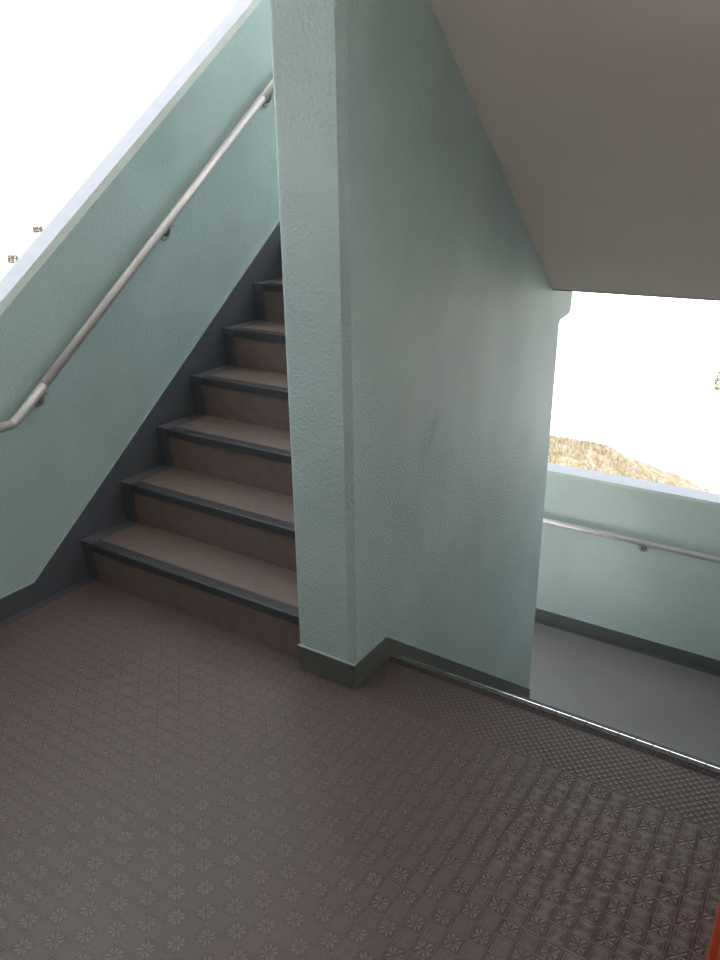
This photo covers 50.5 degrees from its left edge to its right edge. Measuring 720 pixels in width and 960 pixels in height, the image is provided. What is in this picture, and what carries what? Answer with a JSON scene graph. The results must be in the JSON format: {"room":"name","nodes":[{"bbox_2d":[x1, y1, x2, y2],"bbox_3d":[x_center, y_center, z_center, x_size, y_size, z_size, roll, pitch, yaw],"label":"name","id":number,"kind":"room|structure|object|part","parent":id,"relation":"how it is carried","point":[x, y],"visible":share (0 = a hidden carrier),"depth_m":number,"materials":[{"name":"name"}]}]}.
{"room":"outdoor stairwell landing","nodes":[
{"label":"outdoor stairwell landing","id":0,"kind":"room"},
{"bbox_2d":[0,0,279,596],"bbox_3d":[-1.074,-0.634,3.050,0.115,2.656,5.160,13,25,31],"label":"wall","id":1,"kind":"structure","parent":0,"point":[52,463],"depth_m":3.10,"materials":[{"name":"green paint"}]},
{"bbox_2d":[0,577,94,627],"bbox_3d":[-1.756,0.778,2.285,0.034,0.002,2.344,13,25,31],"label":"trim","id":2,"kind":"structure","parent":1,"relation":"attached to","point":[78,585],"depth_m":3.02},
{"bbox_2d":[0,78,273,432],"bbox_3d":[-1.087,-0.878,2.748,0.077,1.397,4.590,13,25,31],"label":"handrail","id":3,"kind":"object","parent":1,"relation":"attached to","point":[36,398],"visible":0.9,"depth_m":3.01,"materials":[{"name":"metal"}]},
{"bbox_3d":[-1.774,0.112,1.941,0.035,0.035,1.965,13,25,31],"label":"rail","id":4,"kind":"part","parent":3,"relation":"part of","materials":[{"name":"silver metal"}]},
{"bbox_3d":[-0.798,-1.038,3.124,0.035,1.059,1.357,13,25,31],"label":"rail","id":5,"kind":"part","parent":3,"relation":"part of","materials":[{"name":"silver metal"}]},
{"bbox_3d":[-0.139,-1.978,3.863,0.035,0.186,1.135,13,25,31],"label":"rail","id":6,"kind":"part","parent":3,"relation":"part of","materials":[{"name":"silver metal"}]},
{"bbox_2d":[0,218,282,621],"bbox_3d":[-1.059,-0.292,3.080,0.008,1.396,5.010,13,25,31],"label":"baseboard","id":7,"kind":"structure","parent":1,"relation":"attached to","point":[67,567],"depth_m":3.33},
{"bbox_2d":[0,580,719,959],"bbox_3d":[-0.071,1.209,1.380,3.964,0.180,2.493,13,25,31],"label":"floor","id":8,"kind":"structure","parent":0,"point":[174,785],"depth_m":1.99,"materials":[{"name":"plastic"}]},
{"bbox_2d":[81,241,299,656],"bbox_3d":[-0.239,-0.316,3.299,1.136,1.261,1.604,13,25,31],"label":"staircase","id":9,"kind":"structure","parent":8,"relation":"on","point":[208,532],"depth_m":3.11,"materials":[{"name":"plastic"}]},
{"bbox_2d":[387,653,719,779],"bbox_3d":[0.584,0.735,2.362,1.141,0.037,0.044,13,25,31],"label":"stair nosing","id":10,"kind":"structure","parent":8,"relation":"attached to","point":[622,739],"depth_m":2.33,"materials":[{"name":"metal"}]},
{"bbox_2d":[706,899,719,959],"bbox_3d":[0.831,0.729,1.422,0.250,0.660,0.474,13,25,31],"label":"base cabinet","id":11,"kind":"object","parent":8,"relation":"on","point":[714,947],"visible":1,"depth_m":1.34,"materials":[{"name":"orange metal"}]},
{"bbox_3d":[0.719,0.789,1.260,0.220,0.610,0.012,13,25,31],"label":"door","id":12,"kind":"part","parent":11,"relation":"part of","materials":[{"name":"metal"}]},
{"bbox_2d":[269,0,572,687],"bbox_3d":[0.395,-0.197,3.057,0.219,6.600,1.894,13,25,31],"label":"wall","id":13,"kind":"structure","parent":0,"point":[423,314],"depth_m":2.38,"materials":[{"name":"green paint"}]},
{"bbox_2d":[298,644,354,688],"bbox_3d":[-0.115,0.616,2.519,0.217,0.093,0.007,13,25,31],"label":"baseboard","id":14,"kind":"structure","parent":13,"relation":"attached to","point":[331,669],"depth_m":2.51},
{"bbox_2d":[353,635,529,697],"bbox_3d":[0.462,1.044,3.405,0.007,1.551,1.746,13,25,31],"label":"baseboard","id":15,"kind":"structure","parent":13,"relation":"attached to","point":[362,670],"depth_m":2.87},
{"bbox_2d":[429,0,719,299],"bbox_3d":[0.897,-1.143,2.160,1.180,1.436,1.643,13,25,31],"label":"ceiling","id":16,"kind":"structure","parent":0,"point":[600,119],"depth_m":2.33,"materials":[{"name":"paint"}]},
{"bbox_2d":[529,622,719,764],"bbox_3d":[1.105,1.235,4.723,2.544,0.180,1.054,13,25,31],"label":"floor","id":17,"kind":"structure","parent":0,"point":[669,704],"depth_m":4.47,"materials":[{"name":"concrete"}]},
{"bbox_2d":[425,664,719,767],"bbox_3d":[0.977,1.104,3.145,1.142,1.220,1.427,13,25,31],"label":"staircase","id":18,"kind":"structure","parent":17,"relation":"on","point":[493,687],"depth_m":3.14,"materials":[{"name":"plastic"}]},
{"bbox_2d":[536,463,719,658],"bbox_3d":[1.575,0.589,4.910,3.129,1.275,0.150,13,25,31],"label":"wall","id":19,"kind":"structure","parent":0,"point":[666,597],"depth_m":4.70,"materials":[{"name":"green paint"}]},
{"bbox_2d":[535,608,719,676],"bbox_3d":[1.375,0.946,5.091,2.514,0.083,0.008,13,25,31],"label":"baseboard","id":20,"kind":"structure","parent":19,"relation":"attached to","point":[612,635],"depth_m":4.87,"materials":[{"name":"paint"}]},
{"bbox_2d":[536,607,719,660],"bbox_3d":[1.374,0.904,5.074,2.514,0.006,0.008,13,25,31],"label":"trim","id":21,"kind":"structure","parent":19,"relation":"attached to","point":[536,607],"depth_m":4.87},
{"bbox_2d":[543,518,719,562],"bbox_3d":[1.391,0.331,4.791,2.314,0.102,0.072,13,25,31],"label":"handrail","id":22,"kind":"object","parent":19,"relation":"attached to","point":[643,544],"visible":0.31,"depth_m":4.59,"materials":[{"name":"metal"}]},
{"bbox_2d":[552,289,719,300],"bbox_3d":[1.065,-1.103,3.783,2.535,0.180,1.101,13,25,31],"label":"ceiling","id":23,"kind":"structure","parent":0,"point":[552,289],"depth_m":3.15,"materials":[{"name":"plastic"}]},
{"label":"outside","id":24,"kind":"structure","parent":0,"visible":0},
{"bbox_2d":[0,198,719,493],"bbox_3d":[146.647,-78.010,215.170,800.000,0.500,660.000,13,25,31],"label":"ground","id":25,"kind":"structure","parent":24,"point":[635,375],"depth_m":31.68,"materials":[{"name":"white"}]},
{"bbox_2d":[7,254,18,263],"bbox_3d":[-35.894,-22.841,78.968,1.538,0.918,1.122,13,25,31],"label":"shrub","id":26,"kind":"object","parent":25,"relation":"on","point":[11,258],"visible":0.91,"depth_m":78.71,"materials":[{"name":"green plant"}]},
{"bbox_2d":[32,226,42,232],"bbox_3d":[-54.061,-42.067,128.220,2.340,1.192,1.802,13,25,31],"label":"shrub","id":27,"kind":"object","parent":25,"relation":"on","point":[36,229],"visible":0.98,"depth_m":127.75,"materials":[{"name":"green plant"}]},
{"bbox_2d":[548,431,709,491],"bbox_3d":[3.696,-0.475,19.962,16.000,1.878,8.000,13,25,31],"label":"hill","id":28,"kind":"structure","parent":25,"relation":"on","point":[670,478],"depth_m":18.77,"materials":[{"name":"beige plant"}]},
{"bbox_2d":[713,370,719,391],"bbox_3d":[13.706,-3.707,28.632,0.894,0.764,0.660,13,25,31],"label":"shrub","id":29,"kind":"object","parent":25,"relation":"on","point":[717,387],"visible":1,"depth_m":28.70,"materials":[{"name":"green plant"}]}
]}

